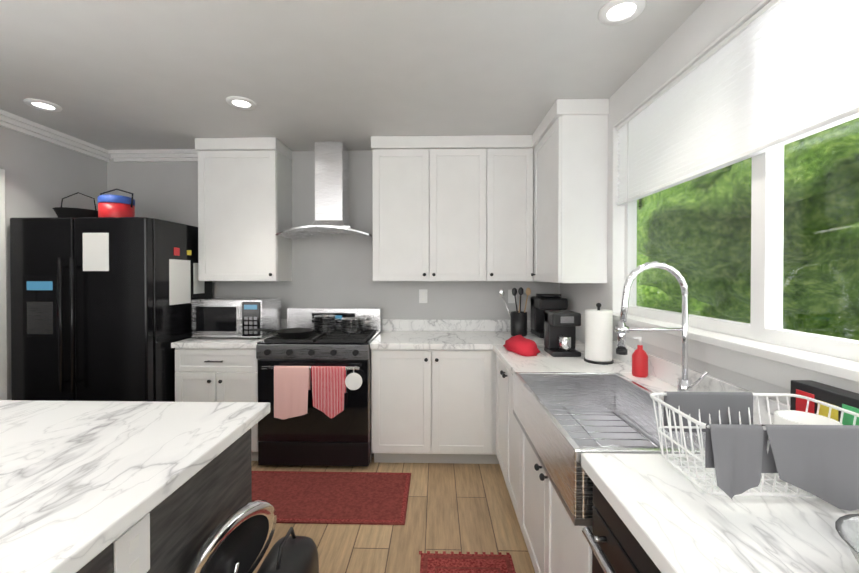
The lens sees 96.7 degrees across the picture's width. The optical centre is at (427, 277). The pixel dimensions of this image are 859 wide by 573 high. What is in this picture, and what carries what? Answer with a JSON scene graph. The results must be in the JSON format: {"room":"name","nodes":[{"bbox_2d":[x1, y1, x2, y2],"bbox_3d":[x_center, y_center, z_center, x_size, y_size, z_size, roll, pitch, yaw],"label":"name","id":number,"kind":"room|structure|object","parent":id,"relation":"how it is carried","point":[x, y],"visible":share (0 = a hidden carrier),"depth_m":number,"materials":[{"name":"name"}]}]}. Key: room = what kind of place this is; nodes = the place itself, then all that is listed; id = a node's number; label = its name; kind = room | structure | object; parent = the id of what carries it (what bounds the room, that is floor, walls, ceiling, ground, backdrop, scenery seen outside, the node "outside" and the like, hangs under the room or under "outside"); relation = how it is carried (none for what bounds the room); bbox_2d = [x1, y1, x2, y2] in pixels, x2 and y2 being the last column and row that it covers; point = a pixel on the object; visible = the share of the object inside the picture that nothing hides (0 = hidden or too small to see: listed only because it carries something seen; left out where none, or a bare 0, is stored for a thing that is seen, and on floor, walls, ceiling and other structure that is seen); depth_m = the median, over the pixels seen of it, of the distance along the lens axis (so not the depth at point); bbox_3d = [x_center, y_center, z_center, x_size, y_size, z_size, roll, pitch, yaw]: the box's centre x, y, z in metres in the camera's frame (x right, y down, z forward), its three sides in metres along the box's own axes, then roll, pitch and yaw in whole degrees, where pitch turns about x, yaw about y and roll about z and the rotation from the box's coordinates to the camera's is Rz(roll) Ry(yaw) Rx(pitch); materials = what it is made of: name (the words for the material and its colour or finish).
{"room":"kitchen","nodes":[
{"label":"kitchen","id":0,"kind":"room"},
{"bbox_2d":[0,126,106,399],"bbox_3d":[-3.030,0.154,0.209,0.150,2.500,6.460,0,1,1],"label":"wall","id":1,"kind":"structure","parent":0,"point":[43,178],"depth_m":2.84,"materials":[{"name":"paint"}]},
{"bbox_2d":[0,169,6,399],"bbox_3d":[-2.862,0.328,2.058,0.092,2.119,1.100,0,1,1],"label":"door","id":2,"kind":"structure","parent":1,"relation":"in","point":[3,367],"depth_m":2.58,"materials":[{"name":"white wood"}]},
{"bbox_2d":[0,109,108,161],"bbox_3d":[-2.914,-1.053,0.196,0.080,0.084,6.458,0,1,1],"label":"crown molding","id":3,"kind":"structure","parent":1,"relation":"attached to","point":[8,120],"depth_m":2.88,"materials":[{"name":"white wood"}]},
{"bbox_2d":[107,151,558,331],"bbox_3d":[-0.859,0.126,3.462,4.330,2.500,0.150,0,1,1],"label":"wall","id":4,"kind":"structure","parent":0,"point":[332,270],"depth_m":3.38,"materials":[{"name":"paint"}]},
{"bbox_2d":[109,149,197,161],"bbox_3d":[-2.324,-1.081,3.374,0.925,0.084,0.075,0,1,1],"label":"crown molding","id":5,"kind":"structure","parent":4,"relation":"attached to","point":[159,155],"depth_m":3.36,"materials":[{"name":"white wood"}]},
{"bbox_2d":[195,137,291,280],"bbox_3d":[-1.528,-0.548,3.232,0.641,1.147,0.329,0,1,1],"label":"upper cabinet","id":6,"kind":"object","parent":4,"relation":"attached to","point":[245,184],"depth_m":3.08,"materials":[{"name":"white wood"}]},
{"bbox_2d":[276,141,372,239],"bbox_3d":[-0.819,-0.727,3.128,0.733,0.788,0.499,0,1,1],"label":"range hood","id":7,"kind":"object","parent":4,"relation":"attached to","point":[331,187],"visible":1,"depth_m":3.14,"materials":[{"name":"silver metal"}]},
{"bbox_2d":[419,289,426,302],"bbox_3d":[-0.036,0.162,3.362,0.074,0.120,0.007,0,1,1],"label":"electrical outlet","id":8,"kind":"object","parent":4,"relation":"attached to","point":[422,295],"visible":1,"depth_m":3.36,"materials":[{"name":"white plastic"}]},
{"bbox_2d":[371,135,478,280],"bbox_3d":[0.048,-0.548,3.194,0.967,1.147,0.329,0,1,1],"label":"upper cabinet","id":9,"kind":"object","parent":4,"relation":"attached to","point":[425,189],"depth_m":3.03,"materials":[{"name":"white wood"}]},
{"bbox_2d":[479,135,526,280],"bbox_3d":[0.639,-0.548,3.149,0.448,1.147,0.388,0,1,1],"label":"upper cabinet","id":10,"kind":"object","parent":4,"relation":"attached to","point":[502,158],"depth_m":3.02,"materials":[{"name":"white wood"}]},
{"bbox_2d":[508,290,516,302],"bbox_3d":[0.743,0.162,3.343,0.074,0.120,0.007,0,1,1],"label":"electrical outlet","id":11,"kind":"object","parent":4,"relation":"attached to","point":[511,298],"visible":0.6,"depth_m":3.34,"materials":[{"name":"white plastic"}]},
{"bbox_2d":[0,0,704,150],"bbox_3d":[-0.941,-1.145,0.146,4.330,0.100,6.760,0,1,1],"label":"ceiling","id":12,"kind":"structure","parent":0,"point":[351,75],"depth_m":1.99,"materials":[{"name":"paint"}]},
{"bbox_2d":[24,98,61,111],"bbox_3d":[-2.469,-1.109,2.455,0.176,0.011,0.176,0,1,1],"label":"recessed light","id":13,"kind":"object","parent":12,"relation":"in","point":[44,105],"visible":0.98,"depth_m":2.44,"materials":[{"name":"white plastic"}]},
{"bbox_2d":[226,96,256,109],"bbox_3d":[-1.180,-1.109,2.423,0.176,0.011,0.176,0,1,1],"label":"recessed light","id":14,"kind":"object","parent":12,"relation":"in","point":[240,102],"visible":0.96,"depth_m":2.42,"materials":[{"name":"white plastic"}]},
{"bbox_2d":[598,0,645,25],"bbox_3d":[0.800,-1.101,1.575,0.176,0.011,0.176,0,1,1],"label":"recessed light","id":15,"kind":"object","parent":12,"relation":"in","point":[614,12],"visible":1,"depth_m":1.58,"materials":[{"name":"white plastic"}]},
{"bbox_2d":[251,456,534,572],"bbox_3d":[-0.941,1.455,0.170,4.330,0.100,6.760,0,1,1],"label":"floor","id":16,"kind":"structure","parent":0,"point":[457,508],"depth_m":2.12,"materials":[{"name":"brown wood"}]},
{"bbox_2d":[10,217,211,401],"bbox_3d":[-2.375,0.480,2.956,0.964,1.799,0.822,0,1,1],"label":"fridge","id":17,"kind":"object","parent":16,"relation":"on","point":[101,308],"visible":0.67,"depth_m":2.61,"materials":[{"name":"black metal"}]},
{"bbox_2d":[52,192,97,217],"bbox_3d":[-2.600,-0.529,2.844,0.280,0.218,0.280,0,1,1],"label":"pan","id":18,"kind":"object","parent":17,"relation":"on","point":[61,211],"visible":0.52,"depth_m":2.75,"materials":[{"name":"black metal"}]},
{"bbox_2d":[97,188,134,216],"bbox_3d":[-2.290,-0.540,2.816,0.249,0.241,0.216,0,1,1],"label":"bucket","id":19,"kind":"object","parent":17,"relation":"on","point":[109,205],"visible":0.67,"depth_m":2.74,"materials":[{"name":"red plastic"}]},
{"bbox_2d":[80,432,251,572],"bbox_3d":[-1.613,0.972,0.029,1.833,0.870,2.895,0,1,1],"label":"kitchen island","id":20,"kind":"object","parent":16,"relation":"on","point":[170,539],"depth_m":1.07,"materials":[{"name":"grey wood"}]},
{"bbox_2d":[0,400,269,572],"bbox_3d":[-1.601,0.515,0.027,1.916,0.040,2.960,0,1,1],"label":"island countertop","id":21,"kind":"structure","parent":20,"relation":"on","point":[77,477],"depth_m":1.00,"materials":[{"name":"white stone"}]},
{"bbox_2d":[175,348,258,460],"bbox_3d":[-1.541,0.944,3.086,0.630,0.869,0.647,0,1,1],"label":"base cabinet","id":22,"kind":"object","parent":16,"relation":"on","point":[216,374],"visible":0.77,"depth_m":2.80,"materials":[{"name":"grey wood"}]},
{"bbox_2d":[171,319,286,348],"bbox_3d":[-1.541,0.438,3.086,0.634,0.140,0.639,0,1,1],"label":"countertop","id":23,"kind":"structure","parent":22,"relation":"on","point":[207,342],"depth_m":2.78,"materials":[{"name":"stone"}]},
{"bbox_2d":[191,297,280,338],"bbox_3d":[-1.535,0.317,3.089,0.547,0.299,0.412,0,1,1],"label":"microwave","id":24,"kind":"object","parent":23,"relation":"on","point":[230,317],"visible":0.96,"depth_m":2.92,"materials":[{"name":"silver metal"}]},
{"bbox_2d":[188,500,276,572],"bbox_3d":[-0.478,1.042,1.135,0.380,0.708,0.339,0,1,1],"label":"stool","id":25,"kind":"object","parent":16,"relation":"on","point":[239,540],"visible":1,"depth_m":1.16,"materials":[{"name":"black plastic"}]},
{"bbox_2d":[257,527,318,572],"bbox_3d":[-0.534,1.185,1.448,0.200,0.415,0.300,0,1,1],"label":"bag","id":26,"kind":"object","parent":16,"relation":"on","point":[292,553],"visible":1,"depth_m":1.43,"materials":[{"name":"black leather"}]},
{"bbox_2d":[256,308,381,465],"bbox_3d":[-0.816,0.822,3.017,0.811,1.114,0.710,0,1,1],"label":"stove","id":27,"kind":"object","parent":16,"relation":"on","point":[314,389],"visible":0.9,"depth_m":2.74,"materials":[{"name":"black metal"}]},
{"bbox_2d":[251,328,313,338],"bbox_3d":[-1.091,0.410,2.915,0.442,0.070,0.278,0,1,1],"label":"skillet","id":28,"kind":"object","parent":27,"relation":"on","point":[291,333],"visible":1,"depth_m":2.87,"materials":[{"name":"black metal"}]},
{"bbox_2d":[310,315,339,332],"bbox_3d":[-0.843,0.378,3.139,0.237,0.132,0.178,0,1,1],"label":"steel pot","id":29,"kind":"object","parent":27,"relation":"on","point":[324,323],"visible":1,"depth_m":3.07,"materials":[{"name":"silver metal"}]},
{"bbox_2d":[337,317,370,333],"bbox_3d":[-0.603,0.388,3.133,0.267,0.112,0.208,0,1,1],"label":"steel pot","id":30,"kind":"object","parent":27,"relation":"on","point":[353,325],"visible":1,"depth_m":3.05,"materials":[{"name":"silver metal"}]},
{"bbox_2d":[252,471,410,524],"bbox_3d":[-0.785,1.379,2.433,1.330,0.010,0.555,0,1,1],"label":"area rug","id":31,"kind":"object","parent":16,"relation":"on","point":[364,498],"visible":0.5,"depth_m":2.42,"materials":[{"name":"red fabric"}]},
{"bbox_2d":[371,349,482,463],"bbox_3d":[0.034,0.944,3.065,0.874,0.868,0.614,0,1,1],"label":"base cabinet","id":32,"kind":"object","parent":16,"relation":"on","point":[441,405],"depth_m":2.76,"materials":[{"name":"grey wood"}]},
{"bbox_2d":[370,319,489,349],"bbox_3d":[0.283,0.438,3.039,1.380,0.140,0.644,0,1,1],"label":"countertop","id":33,"kind":"structure","parent":32,"relation":"on","point":[396,333],"depth_m":3.10,"materials":[{"name":"stone"}]},
{"bbox_2d":[482,320,858,572],"bbox_3d":[0.750,0.458,0.819,0.681,0.140,5.059,0,1,1],"label":"countertop","id":34,"kind":"structure","parent":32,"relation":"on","point":[673,519],"depth_m":0.80,"materials":[{"name":"stone"}]},
{"bbox_2d":[499,287,530,336],"bbox_3d":[0.711,0.270,3.099,0.249,0.393,0.132,0,1,1],"label":"utensil crock","id":35,"kind":"object","parent":34,"relation":"on","point":[518,322],"visible":0.98,"depth_m":3.06,"materials":[{"name":"black plastic"}]},
{"bbox_2d":[503,335,539,355],"bbox_3d":[0.612,0.429,2.509,0.206,0.085,0.433,0,1,1],"label":"cloth","id":36,"kind":"object","parent":34,"relation":"on","point":[520,345],"visible":1,"depth_m":2.39,"materials":[{"name":"red fabric"}]},
{"bbox_2d":[531,293,567,337],"bbox_3d":[0.988,0.297,3.113,0.220,0.339,0.300,0,1,1],"label":"coffee maker","id":37,"kind":"object","parent":34,"relation":"on","point":[541,303],"visible":0.52,"depth_m":3.04,"materials":[{"name":"black plastic"}]},
{"bbox_2d":[544,310,580,356],"bbox_3d":[0.840,0.341,2.381,0.170,0.264,0.192,0,1,1],"label":"brewer","id":38,"kind":"object","parent":34,"relation":"on","point":[560,333],"visible":1,"depth_m":2.34,"materials":[{"name":"black plastic"}]},
{"bbox_2d":[584,303,613,364],"bbox_3d":[0.975,0.308,2.173,0.156,0.334,0.156,0,1,1],"label":"paper towel","id":39,"kind":"object","parent":34,"relation":"on","point":[598,335],"visible":1,"depth_m":2.11,"materials":[{"name":"white paper"}]},
{"bbox_2d":[513,372,705,525],"bbox_3d":[0.686,0.587,1.500,0.523,0.213,0.867,0,1,1],"label":"sink","id":40,"kind":"object","parent":34,"relation":"in","point":[565,420],"visible":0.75,"depth_m":1.63,"materials":[{"name":"silver metal"}]},
{"bbox_2d":[632,337,647,377],"bbox_3d":[1.037,0.383,1.862,0.070,0.190,0.070,0,1,1],"label":"soap bottle","id":41,"kind":"object","parent":34,"relation":"on","point":[639,362],"visible":0.98,"depth_m":1.84,"materials":[{"name":"red plastic"}]},
{"bbox_2d":[614,261,708,391],"bbox_3d":[0.892,0.208,1.463,0.304,0.548,0.146,0,1,1],"label":"faucet","id":42,"kind":"object","parent":34,"relation":"on","point":[684,381],"visible":0.92,"depth_m":1.49,"materials":[{"name":"silver metal"}]},
{"bbox_2d":[650,391,858,510],"bbox_3d":[0.801,0.399,0.914,0.413,0.174,0.271,0,1,1],"label":"dish rack","id":43,"kind":"object","parent":34,"relation":"on","point":[815,455],"visible":1,"depth_m":0.81,"materials":[{"name":"white plastic"}]},
{"bbox_2d":[790,380,858,424],"bbox_3d":[1.043,0.386,0.962,0.060,0.199,0.220,0,1,1],"label":"box","id":44,"kind":"object","parent":34,"relation":"on","point":[838,397],"visible":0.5,"depth_m":0.98,"materials":[{"name":"black plastic"}]},
{"bbox_2d":[835,514,858,563],"bbox_3d":[0.755,0.450,0.554,0.224,0.078,0.224,0,1,1],"label":"bowl","id":45,"kind":"object","parent":34,"relation":"on","point":[847,527],"visible":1,"depth_m":0.64,"materials":[{"name":"silver glass"}]},
{"bbox_2d":[419,551,515,572],"bbox_3d":[0.177,1.388,1.497,0.460,0.010,0.870,0,1,1],"label":"area rug","id":46,"kind":"object","parent":16,"relation":"on","point":[460,562],"visible":1,"depth_m":1.85,"materials":[{"name":"red fabric"}]},
{"bbox_2d":[495,353,518,521],"bbox_3d":[0.805,0.950,2.319,0.644,0.868,0.874,0,1,1],"label":"base cabinet","id":47,"kind":"object","parent":16,"relation":"on","point":[506,424],"depth_m":2.30,"materials":[{"name":"grey wood"}]},
{"bbox_2d":[519,425,591,572],"bbox_3d":[0.785,1.048,1.501,0.644,0.688,0.884,0,1,1],"label":"base cabinet","id":48,"kind":"object","parent":16,"relation":"on","point":[554,544],"depth_m":1.50,"materials":[{"name":"grey wood"}]},
{"bbox_2d":[582,483,660,572],"bbox_3d":[0.724,0.957,0.747,0.651,0.846,0.615,0,1,1],"label":"dishwasher","id":49,"kind":"object","parent":48,"relation":"in","point":[614,544],"visible":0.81,"depth_m":0.92,"materials":[{"name":"black metal"}]},
{"bbox_2d":[559,0,857,404],"bbox_3d":[1.149,0.155,0.107,0.150,2.500,6.460,0,1,1],"label":"wall","id":50,"kind":"structure","parent":0,"point":[704,25],"depth_m":1.80,"materials":[{"name":"paint"}]},
{"bbox_2d":[527,99,608,282],"bbox_3d":[0.956,-0.544,2.712,0.362,1.147,0.630,0,1,1],"label":"upper cabinet","id":51,"kind":"object","parent":50,"relation":"attached to","point":[534,207],"depth_m":2.40,"materials":[{"name":"white wood"}]},
{"bbox_2d":[612,0,858,393],"bbox_3d":[1.132,-0.285,0.828,0.160,1.249,3.090,0,1,1],"label":"window","id":52,"kind":"structure","parent":50,"relation":"in","point":[782,366],"depth_m":1.33,"materials":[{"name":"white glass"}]},
{"bbox_2d":[616,0,858,218],"bbox_3d":[1.119,-0.609,0.826,0.060,0.576,2.978,0,1,1],"label":"window blind","id":53,"kind":"object","parent":52,"relation":"attached to","point":[771,75],"visible":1,"depth_m":1.34,"materials":[{"name":"white fabric"}]},
{"label":"outside","id":54,"kind":"structure","parent":0,"visible":0},
{"bbox_2d":[637,197,644,221],"bbox_3d":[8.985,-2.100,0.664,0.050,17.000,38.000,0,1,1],"label":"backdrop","id":55,"kind":"structure","parent":54,"point":[639,206],"depth_m":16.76,"materials":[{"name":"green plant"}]},
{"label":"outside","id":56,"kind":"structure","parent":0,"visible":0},
{"bbox_2d":[636,251,733,320],"bbox_3d":[4.028,-1.471,5.163,3.282,6.867,2.794,0,1,1],"label":"tree","id":57,"kind":"object","parent":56,"point":[674,302],"depth_m":5.19,"materials":[{"name":"green plant"}]},
{"bbox_2d":[637,117,858,297],"bbox_3d":[3.584,-1.459,3.425,3.588,6.872,3.400,0,1,1],"label":"tree","id":58,"kind":"object","parent":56,"point":[730,181],"depth_m":2.95,"materials":[{"name":"green plant"}]},
{"bbox_2d":[683,180,858,340],"bbox_3d":[4.111,-2.035,1.850,4.663,8.058,4.440,0,1,1],"label":"tree","id":59,"kind":"object","parent":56,"point":[816,274],"depth_m":2.47,"materials":[{"name":"green plant"}]}
]}

